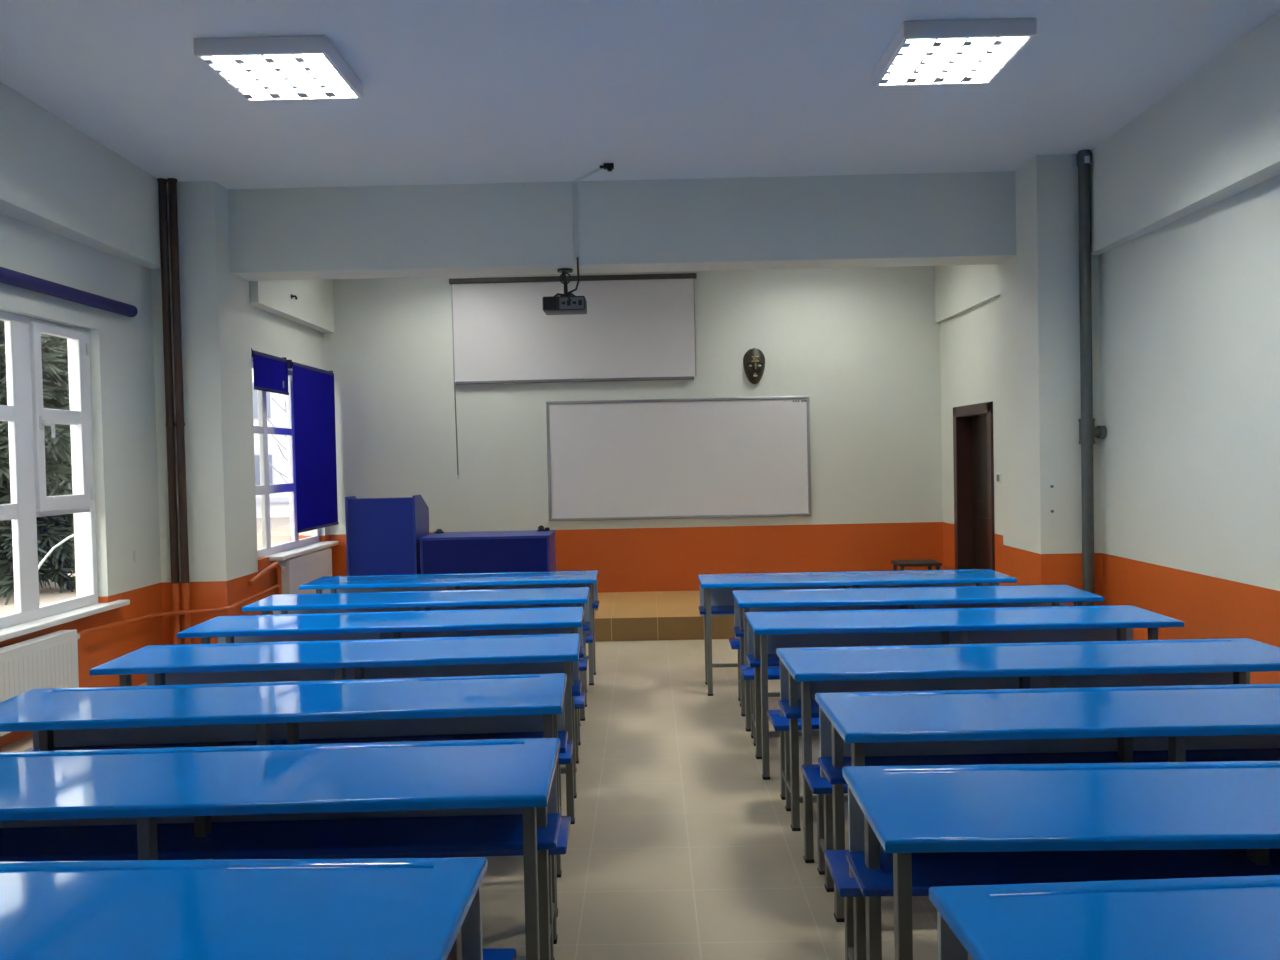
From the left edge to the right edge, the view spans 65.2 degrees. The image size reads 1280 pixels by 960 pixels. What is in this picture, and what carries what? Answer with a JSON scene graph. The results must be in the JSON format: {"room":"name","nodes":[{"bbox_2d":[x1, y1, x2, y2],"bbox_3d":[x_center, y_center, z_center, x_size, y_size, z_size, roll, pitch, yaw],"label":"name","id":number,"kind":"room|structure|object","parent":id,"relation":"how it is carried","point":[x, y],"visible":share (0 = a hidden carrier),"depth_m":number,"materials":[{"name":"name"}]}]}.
{"room":"classroom","nodes":[
{"label":"classroom","id":0,"kind":"room"},
{"bbox_2d":[0,213,162,747],"bbox_3d":[-3.845,-0.235,1.594,0.220,3.754,13.550,-1,1,0],"label":"wall","id":1,"kind":"structure","parent":0,"point":[121,347],"depth_m":6.99,"materials":[{"name":"paint"}]},
{"bbox_2d":[0,630,79,736],"bbox_3d":[-3.599,1.189,5.591,0.126,0.463,1.575,-1,1,0],"label":"radiator","id":2,"kind":"object","parent":1,"relation":"attached to","point":[47,661],"visible":0.59,"depth_m":5.91,"materials":[{"name":"white metal"}]},
{"bbox_2d":[0,630,76,654],"bbox_3d":[-3.592,0.964,5.543,0.101,0.012,1.486,-1,1,0],"label":"grille","id":3,"kind":"object","parent":2,"relation":"attached to","point":[37,642],"depth_m":5.91,"materials":[{"name":"white metal"}]},
{"bbox_2d":[38,534,73,570],"bbox_3d":[-3.933,0.735,6.638,0.070,0.741,0.760,-1,1,0],"label":"cable","id":4,"kind":"object","parent":1,"relation":"attached to","point":[72,535],"visible":0.41,"depth_m":6.73,"materials":[{"name":"white plastic"}]},
{"bbox_2d":[0,311,129,641],"bbox_3d":[-3.721,-0.042,5.654,0.186,1.915,2.780,-1,1,0],"label":"window","id":5,"kind":"structure","parent":1,"relation":"in","point":[26,417],"depth_m":6.22,"materials":[{"name":"white plastic"}]},
{"bbox_2d":[0,267,137,316],"bbox_3d":[-3.666,-1.179,5.754,0.086,0.086,2.915,-1,1,0],"label":"roller blind","id":6,"kind":"object","parent":1,"relation":"attached to","point":[7,276],"visible":1,"depth_m":6.31,"materials":[{"name":"blue fabric"}]},
{"bbox_2d":[133,550,136,561],"bbox_3d":[-3.677,0.555,7.289,0.014,0.090,0.050,-1,1,0],"label":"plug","id":7,"kind":"object","parent":1,"relation":"attached to","point":[135,552],"visible":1,"depth_m":7.28,"materials":[{"name":"white plastic"}]},
{"bbox_2d":[151,181,258,644],"bbox_3d":[-3.468,-0.398,7.955,0.553,3.754,0.620,-1,1,0],"label":"wall pillar","id":8,"kind":"structure","parent":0,"point":[214,301],"depth_m":7.66,"materials":[{"name":"paint"}]},
{"bbox_2d":[157,178,181,644],"bbox_3d":[-3.557,-0.387,7.592,0.072,3.754,0.101,-1,1,0],"label":"riser pipe","id":9,"kind":"object","parent":8,"relation":"attached to","point":[162,186],"visible":0.91,"depth_m":7.55,"materials":[{"name":"black metal"}]},
{"bbox_2d":[79,584,278,636],"bbox_3d":[-3.383,0.975,7.498,0.422,0.093,2.259,-1,1,20],"label":"pipe","id":10,"kind":"object","parent":8,"relation":"attached to","point":[221,609],"visible":0.96,"depth_m":7.54,"materials":[{"name":"orange metal"}]},
{"bbox_2d":[167,178,190,644],"bbox_3d":[-3.481,-0.389,7.591,0.072,3.754,0.101,-1,1,0],"label":"riser pipe","id":11,"kind":"object","parent":8,"relation":"attached to","point":[172,182],"visible":0.89,"depth_m":7.55,"materials":[{"name":"brown metal"}]},
{"bbox_2d":[248,562,281,594],"bbox_3d":[-3.126,0.905,8.363,0.044,0.395,0.644,-1,1,0],"label":"pipe","id":12,"kind":"object","parent":8,"relation":"attached to","point":[262,573],"visible":0.84,"depth_m":8.53,"materials":[{"name":"orange metal"}]},
{"bbox_2d":[250,305,328,614],"bbox_3d":[-3.336,-0.433,9.267,0.220,3.754,2.006,-1,1,0],"label":"wall","id":13,"kind":"structure","parent":0,"point":[271,334],"depth_m":9.06,"materials":[{"name":"paint"}]},
{"bbox_2d":[252,362,338,560],"bbox_3d":[-3.211,-0.171,9.279,0.220,1.715,1.860,-1,1,0],"label":"window","id":14,"kind":"structure","parent":13,"relation":"attached to","point":[296,547],"depth_m":9.03,"materials":[{"name":"white plastic"}]},
{"bbox_2d":[251,348,288,394],"bbox_3d":[-3.208,-0.928,8.657,0.061,0.342,0.807,-1,1,0],"label":"roller blind","id":15,"kind":"object","parent":14,"relation":"attached to","point":[269,371],"visible":0.91,"depth_m":8.61,"materials":[{"name":"blue fabric"}]},
{"bbox_2d":[287,360,338,532],"bbox_3d":[-3.129,-0.315,9.620,0.061,1.567,1.200,-1,1,0],"label":"roller blind","id":16,"kind":"object","parent":14,"relation":"attached to","point":[313,388],"visible":1,"depth_m":9.55,"materials":[{"name":"blue fabric"}]},
{"bbox_2d":[278,548,331,593],"bbox_3d":[-3.133,0.950,9.339,0.126,0.508,1.275,-1,1,0],"label":"radiator","id":17,"kind":"object","parent":13,"relation":"attached to","point":[297,571],"visible":0.57,"depth_m":9.18,"materials":[{"name":"white metal"}]},
{"bbox_2d":[278,548,331,561],"bbox_3d":[-3.126,0.701,9.375,0.101,0.012,1.186,-1,1,0],"label":"grille","id":18,"kind":"object","parent":17,"relation":"attached to","point":[326,551],"depth_m":9.36,"materials":[{"name":"white metal"}]},
{"bbox_2d":[1,639,937,959],"bbox_3d":[-0.137,1.622,1.691,7.715,0.120,14.100,-1,1,0],"label":"floor","id":19,"kind":"structure","parent":0,"point":[679,847],"depth_m":4.11,"materials":[{"name":"beige tile"}]},
{"bbox_2d":[0,857,516,959],"bbox_3d":[-1.352,1.203,2.074,2.076,0.750,0.830,-1,1,2],"label":"school desk","id":20,"kind":"object","parent":19,"relation":"on","point":[359,908],"visible":1,"depth_m":1.92,"materials":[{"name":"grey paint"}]},
{"bbox_2d":[0,738,570,959],"bbox_3d":[-1.263,1.180,2.925,2.076,0.750,0.830,-1,1,-1],"label":"school desk","id":21,"kind":"object","parent":19,"relation":"on","point":[492,797],"visible":0.84,"depth_m":2.79,"materials":[{"name":"grey paint"}]},
{"bbox_2d":[0,813,560,861],"bbox_3d":[-1.265,1.038,2.883,2.060,0.023,0.233,-1,1,-1],"label":"shelf","id":22,"kind":"object","parent":21,"relation":"attached to","point":[295,834],"depth_m":2.87,"materials":[{"name":"blue wood"}]},
{"bbox_2d":[0,673,572,916],"bbox_3d":[-1.306,1.160,3.805,2.076,0.750,0.830,-1,1,-2],"label":"school desk","id":23,"kind":"object","parent":19,"relation":"on","point":[523,706],"visible":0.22,"depth_m":3.71,"materials":[{"name":"grey paint"}]},
{"bbox_2d":[25,731,567,752],"bbox_3d":[-1.307,1.017,3.763,2.060,0.023,0.233,-1,1,-2],"label":"shelf","id":24,"kind":"object","parent":23,"relation":"attached to","point":[352,736],"depth_m":3.86,"materials":[{"name":"blue wood"}]},
{"bbox_2d":[89,633,584,823],"bbox_3d":[-1.303,1.138,4.685,2.076,0.750,0.830,-1,1,-2],"label":"school desk","id":25,"kind":"object","parent":19,"relation":"on","point":[544,653],"visible":0.48,"depth_m":4.52,"materials":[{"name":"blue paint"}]},
{"bbox_2d":[571,680,581,695],"bbox_3d":[-1.304,0.996,4.643,2.060,0.023,0.233,-1,1,-2],"label":"shelf","id":26,"kind":"object","parent":25,"relation":"attached to","point":[575,684],"depth_m":4.64,"materials":[{"name":"blue wood"}]},
{"bbox_2d":[177,607,587,763],"bbox_3d":[-1.335,1.118,5.551,2.076,0.750,0.830,-1,1,-2],"label":"school desk","id":27,"kind":"object","parent":19,"relation":"on","point":[552,620],"visible":0.42,"depth_m":5.36,"materials":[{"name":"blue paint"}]},
{"bbox_2d":[579,646,584,657],"bbox_3d":[-1.337,0.975,5.510,2.060,0.023,0.233,-1,1,-2],"label":"shelf","id":28,"kind":"object","parent":27,"relation":"attached to","point":[582,648],"depth_m":5.50,"materials":[{"name":"blue wood"}]},
{"bbox_2d":[242,587,593,720],"bbox_3d":[-1.345,1.097,6.409,2.076,0.750,0.830,-1,1,-1],"label":"school desk","id":29,"kind":"object","parent":19,"relation":"on","point":[281,604],"visible":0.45,"depth_m":6.19,"materials":[{"name":"blue plastic"}]},
{"bbox_2d":[583,621,590,630],"bbox_3d":[-1.347,0.955,6.367,2.060,0.023,0.233,-1,1,-1],"label":"shelf","id":30,"kind":"object","parent":29,"relation":"attached to","point":[586,624],"depth_m":6.34,"materials":[{"name":"blue wood"}]},
{"bbox_2d":[299,571,598,684],"bbox_3d":[-1.327,1.077,7.209,2.060,0.750,0.525,-1,1,0],"label":"school desk","id":31,"kind":"object","parent":19,"relation":"on","point":[557,579],"visible":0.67,"depth_m":7.14,"materials":[{"name":"blue plastic"}]},
{"bbox_2d":[592,601,598,607],"bbox_3d":[-1.331,0.931,7.320,2.060,0.023,0.233,-1,1,0],"label":"shelf","id":32,"kind":"object","parent":31,"relation":"attached to","point":[595,604],"depth_m":7.24,"materials":[{"name":"blue wood"}]},
{"bbox_2d":[594,591,734,641],"bbox_3d":[-0.038,1.270,9.492,6.400,0.200,1.696,-1,1,0],"label":"platform","id":33,"kind":"object","parent":19,"relation":"on","point":[656,615],"visible":0.29,"depth_m":8.65,"materials":[{"name":"beige tile"}]},
{"bbox_2d":[345,495,428,575],"bbox_3d":[-2.254,0.682,9.006,0.610,1.093,0.545,-1,1,0],"label":"lectern","id":34,"kind":"object","parent":33,"relation":"on","point":[383,535],"visible":0.69,"depth_m":8.74,"materials":[{"name":"blue laminate"}]},
{"bbox_2d":[419,530,555,573],"bbox_3d":[-1.348,0.847,9.052,1.135,0.722,0.640,-1,1,0],"label":"desk","id":35,"kind":"object","parent":33,"relation":"on","point":[528,550],"visible":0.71,"depth_m":8.74,"materials":[{"name":"blue laminate"}]},
{"bbox_2d":[434,529,443,533],"bbox_3d":[-1.857,0.476,9.246,0.096,0.053,0.096,-1,1,0],"label":"ornament","id":36,"kind":"object","parent":35,"relation":"on","point":[438,531],"visible":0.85,"depth_m":9.22,"materials":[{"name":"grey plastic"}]},
{"bbox_2d":[537,525,549,530],"bbox_3d":[-0.892,0.445,9.239,0.110,0.054,0.060,-1,1,0],"label":"ornament","id":37,"kind":"object","parent":35,"relation":"on","point":[540,528],"visible":1,"depth_m":9.22,"materials":[{"name":"black plastic"}]},
{"bbox_2d":[891,559,941,570],"bbox_3d":[2.687,0.948,9.729,0.410,0.315,0.340,-1,1,0],"label":"stool","id":38,"kind":"object","parent":33,"relation":"on","point":[920,562],"visible":0.53,"depth_m":9.61,"materials":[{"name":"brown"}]},
{"bbox_2d":[698,569,1016,695],"bbox_3d":[1.441,1.028,6.815,2.060,0.750,0.525,-1,1,1],"label":"school desk","id":39,"kind":"object","parent":19,"relation":"on","point":[716,597],"visible":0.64,"depth_m":6.77,"materials":[{"name":"blue plastic"}]},
{"bbox_2d":[698,605,734,613],"bbox_3d":[1.440,0.882,6.926,2.060,0.023,0.233,-1,1,1],"label":"shelf","id":40,"kind":"object","parent":39,"relation":"attached to","point":[715,609],"depth_m":6.88,"materials":[{"name":"blue wood"}]},
{"bbox_2d":[729,585,1103,731],"bbox_3d":[1.607,1.042,6.094,2.076,0.750,0.830,-1,1,1],"label":"school desk","id":41,"kind":"object","parent":19,"relation":"on","point":[745,601],"visible":0.48,"depth_m":5.89,"materials":[{"name":"blue plastic"}]},
{"bbox_2d":[733,627,743,636],"bbox_3d":[1.603,0.900,6.052,2.060,0.023,0.233,-1,1,1],"label":"shelf","id":42,"kind":"object","parent":41,"relation":"attached to","point":[739,631],"depth_m":6.01,"materials":[{"name":"blue wood"}]},
{"bbox_2d":[740,605,1183,779],"bbox_3d":[1.597,1.063,5.245,2.076,0.750,0.830,-1,1,1],"label":"school desk","id":43,"kind":"object","parent":19,"relation":"on","point":[767,631],"visible":0.49,"depth_m":5.15,"materials":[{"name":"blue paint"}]},
{"bbox_2d":[746,654,779,666],"bbox_3d":[1.594,0.920,5.203,2.060,0.023,0.233,-1,1,1],"label":"shelf","id":44,"kind":"object","parent":43,"relation":"attached to","point":[753,659],"depth_m":5.16,"materials":[{"name":"blue wood"}]},
{"bbox_2d":[767,638,1279,862],"bbox_3d":[1.631,1.086,4.261,2.076,0.750,0.830,-1,1,0],"label":"school desk","id":45,"kind":"object","parent":19,"relation":"on","point":[806,672],"visible":0.52,"depth_m":4.13,"materials":[{"name":"grey paint"}]},
{"bbox_2d":[778,699,818,718],"bbox_3d":[1.628,0.944,4.219,2.060,0.023,0.233,-1,1,0],"label":"shelf","id":46,"kind":"object","parent":45,"relation":"attached to","point":[791,709],"depth_m":4.18,"materials":[{"name":"blue wood"}]},
{"bbox_2d":[801,683,1279,921],"bbox_3d":[1.656,1.106,3.432,2.076,0.750,0.830,-1,1,0],"label":"school desk","id":47,"kind":"object","parent":19,"relation":"on","point":[1231,722],"visible":0.52,"depth_m":3.37,"materials":[{"name":"grey paint"}]},
{"bbox_2d":[818,748,1279,784],"bbox_3d":[1.653,0.963,3.390,2.060,0.023,0.233,-1,1,0],"label":"shelf","id":48,"kind":"object","parent":47,"relation":"attached to","point":[832,770],"depth_m":3.45,"materials":[{"name":"blue wood"}]},
{"bbox_2d":[824,761,1279,959],"bbox_3d":[1.582,1.128,2.580,2.076,0.750,0.830,-1,1,1],"label":"school desk","id":49,"kind":"object","parent":19,"relation":"on","point":[913,830],"visible":0.86,"depth_m":2.47,"materials":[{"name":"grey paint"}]},
{"bbox_2d":[846,849,1279,896],"bbox_3d":[1.578,0.986,2.538,2.060,0.023,0.233,-1,1,1],"label":"shelf","id":50,"kind":"object","parent":49,"relation":"attached to","point":[929,870],"depth_m":2.54,"materials":[{"name":"blue wood"}]},
{"bbox_2d":[929,875,1279,959],"bbox_3d":[1.609,1.148,1.730,2.060,0.750,0.525,-1,1,-2],"label":"school desk","id":51,"kind":"object","parent":19,"relation":"on","point":[1232,917],"visible":1,"depth_m":1.80,"materials":[{"name":"blue plastic"}]},
{"bbox_2d":[286,266,942,592],"bbox_3d":[-0.070,-0.528,10.347,7.100,3.754,0.200,-1,1,0],"label":"wall","id":52,"kind":"structure","parent":0,"point":[863,343],"depth_m":10.25,"materials":[{"name":"paint"}]},
{"bbox_2d":[449,273,695,478],"bbox_3d":[-0.662,-1.053,10.193,2.510,2.035,0.080,-1,1,0],"label":"projection screen","id":53,"kind":"object","parent":52,"relation":"attached to","point":[634,327],"visible":1,"depth_m":10.18,"materials":[{"name":"fabric"}]},
{"bbox_2d":[546,396,810,520],"bbox_3d":[0.397,-0.217,10.233,2.688,1.227,0.032,-1,1,0],"label":"whiteboard","id":54,"kind":"object","parent":52,"relation":"attached to","point":[733,457],"visible":1,"depth_m":10.23,"materials":[{"name":"ceramic"}]},
{"bbox_2d":[743,348,764,384],"bbox_3d":[1.167,-1.159,10.160,0.224,0.370,0.124,-1,1,0],"label":"mask","id":55,"kind":"object","parent":52,"relation":"attached to","point":[754,359],"visible":1,"depth_m":10.16,"materials":[{"name":"brown wood"}]},
{"bbox_2d":[0,0,1279,188],"bbox_3d":[-0.213,-2.288,2.524,7.715,0.150,15.956,-1,1,0],"label":"ceiling","id":56,"kind":"structure","parent":0,"point":[455,91],"depth_m":5.83,"materials":[{"name":"paint"}]},
{"bbox_2d":[0,81,160,268],"bbox_3d":[-3.690,-1.777,1.195,0.260,0.659,12.830,-1,1,0],"label":"beam","id":57,"kind":"structure","parent":56,"relation":"attached to","point":[56,178],"depth_m":6.31,"materials":[{"name":"paint"}]},
{"bbox_2d":[193,35,362,101],"bbox_3d":[-1.920,-2.204,5.386,0.670,0.085,0.670,-1,1,0],"label":"ceiling lamp","id":58,"kind":"object","parent":56,"relation":"attached to","point":[279,68],"visible":1,"depth_m":5.28,"materials":[{"name":"white plastic"}]},
{"bbox_2d":[249,279,333,332],"bbox_3d":[-3.225,-1.897,9.230,0.165,0.829,2.006,-1,1,0],"label":"ceiling beam","id":59,"kind":"structure","parent":56,"relation":"attached to","point":[313,308],"depth_m":9.25,"materials":[{"name":"paint"}]},
{"bbox_2d":[600,163,613,171],"bbox_3d":[-0.246,-2.304,7.380,0.105,0.052,0.055,-1,1,0],"label":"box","id":60,"kind":"object","parent":56,"relation":"attached to","point":[609,167],"visible":1,"depth_m":7.36,"materials":[{"name":"black plastic"}]},
{"bbox_2d":[228,171,1015,280],"bbox_3d":[-0.118,-2.023,8.019,6.500,0.651,0.370,-1,1,0],"label":"ceiling beam","id":61,"kind":"structure","parent":56,"relation":"attached to","point":[963,218],"depth_m":7.84,"materials":[{"name":"paint"}]},
{"bbox_2d":[542,257,586,314],"bbox_3d":[-0.604,-1.543,8.002,0.337,0.402,0.362,-1,1,0],"label":"projector","id":62,"kind":"object","parent":61,"relation":"hanging from","point":[563,304],"visible":1,"depth_m":7.90,"materials":[{"name":"grey plastic"}]},
{"bbox_2d":[543,297,556,308],"bbox_3d":[-0.708,-1.393,7.892,0.105,0.093,0.006,-1,1,0],"label":"vent grille","id":63,"kind":"object","parent":62,"relation":"attached to","point":[548,302],"depth_m":7.89,"materials":[{"name":"black plastic"}]},
{"bbox_2d":[572,168,602,259],"bbox_3d":[-0.372,-2.028,7.625,0.040,0.611,0.518,-2,2,-33],"label":"cable trunking","id":64,"kind":"object","parent":61,"relation":"attached to","point":[574,183],"visible":1,"depth_m":7.82,"materials":[{"name":"grey plastic"}]},
{"bbox_2d":[873,18,1036,86],"bbox_3d":[1.661,-2.279,5.362,0.670,0.085,0.670,-1,1,0],"label":"ceiling lamp","id":65,"kind":"object","parent":56,"relation":"attached to","point":[939,52],"visible":1,"depth_m":5.26,"materials":[{"name":"white plastic"}]},
{"bbox_2d":[935,264,999,322],"bbox_3d":[3.044,-2.010,9.188,0.095,0.869,2.006,-1,1,0],"label":"ceiling beam","id":66,"kind":"structure","parent":56,"relation":"attached to","point":[959,289],"depth_m":9.31,"materials":[{"name":"paint"}]},
{"bbox_2d":[1090,11,1279,254],"bbox_3d":[3.288,-1.880,1.063,0.210,0.744,12.660,-1,1,0],"label":"ceiling beam","id":67,"kind":"structure","parent":56,"relation":"attached to","point":[1213,138],"depth_m":5.84,"materials":[{"name":"paint"}]},
{"bbox_2d":[940,296,1003,585],"bbox_3d":[3.222,-0.571,9.222,0.300,3.754,2.006,-1,1,0],"label":"wall","id":68,"kind":"structure","parent":0,"point":[970,340],"depth_m":9.29,"materials":[{"name":"paint"}]},
{"bbox_2d":[953,401,994,585],"bbox_3d":[3.178,0.204,9.250,0.222,1.805,1.075,-1,1,0],"label":"door","id":69,"kind":"structure","parent":68,"relation":"attached to","point":[973,446],"depth_m":9.61,"materials":[{"name":"brown wood"}]},
{"bbox_2d":[996,473,1000,482],"bbox_3d":[3.070,-0.017,8.568,0.018,0.085,0.084,-1,1,0],"label":"light switch","id":70,"kind":"object","parent":68,"relation":"attached to","point":[998,476],"visible":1,"depth_m":8.54,"materials":[{"name":"white plastic"}]},
{"bbox_2d":[1000,154,1101,605],"bbox_3d":[3.218,-0.537,7.824,0.500,3.754,0.790,-1,1,0],"label":"wall pillar","id":71,"kind":"structure","parent":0,"point":[1040,301],"depth_m":7.45,"materials":[{"name":"paint"}]},
{"bbox_2d":[1077,149,1106,605],"bbox_3d":[3.320,-0.528,7.356,0.181,3.754,0.116,-1,1,0],"label":"drain pipe","id":72,"kind":"object","parent":71,"relation":"attached to","point":[1088,432],"visible":0.97,"depth_m":7.32,"materials":[{"name":"silver metal"}]},
{"bbox_2d":[1099,175,1279,683],"bbox_3d":[3.528,-0.390,1.494,0.300,3.754,13.450,-1,1,0],"label":"wall","id":73,"kind":"structure","parent":0,"point":[1189,306],"depth_m":6.11,"materials":[{"name":"paint"}]},
{"label":"outside","id":74,"kind":"structure","parent":0,"visible":0},
{"bbox_2d":[0,517,289,615],"bbox_3d":[-31.748,2.014,30.260,56.020,0.250,100.000,-1,1,0],"label":"ground","id":75,"kind":"structure","parent":74,"point":[279,526],"depth_m":16.50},
{"bbox_2d":[0,320,75,604],"bbox_3d":[-10.144,-0.838,15.949,4.520,5.954,4.068,-1,1,0],"label":"pine tree","id":76,"kind":"object","parent":75,"relation":"on","point":[58,462],"visible":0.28,"depth_m":15.64,"materials":[{"name":"green plant"}]},
{"bbox_2d":[45,336,69,425],"bbox_3d":[-17.525,-2.220,31.228,5.425,7.807,5.163,-1,1,0],"label":"pine tree","id":77,"kind":"object","parent":75,"relation":"on","point":[64,345],"visible":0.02,"depth_m":30.42,"materials":[{"name":"green plant"}]},
{"bbox_2d":[45,334,289,517],"bbox_3d":[-15.575,-4.160,38.949,16.500,11.000,6.120,-1,1,0],"label":"building","id":78,"kind":"structure","parent":75,"relation":"on","point":[279,502],"depth_m":36.05,"materials":[{"name":"grey"}]},
{"bbox_2d":[267,398,288,482],"bbox_3d":[-8.727,-0.836,25.576,1.707,4.722,1.831,-1,1,0],"label":"bare tree","id":79,"kind":"object","parent":75,"relation":"on","point":[284,409],"visible":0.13,"depth_m":25.46,"materials":[{"name":"grey plant"}]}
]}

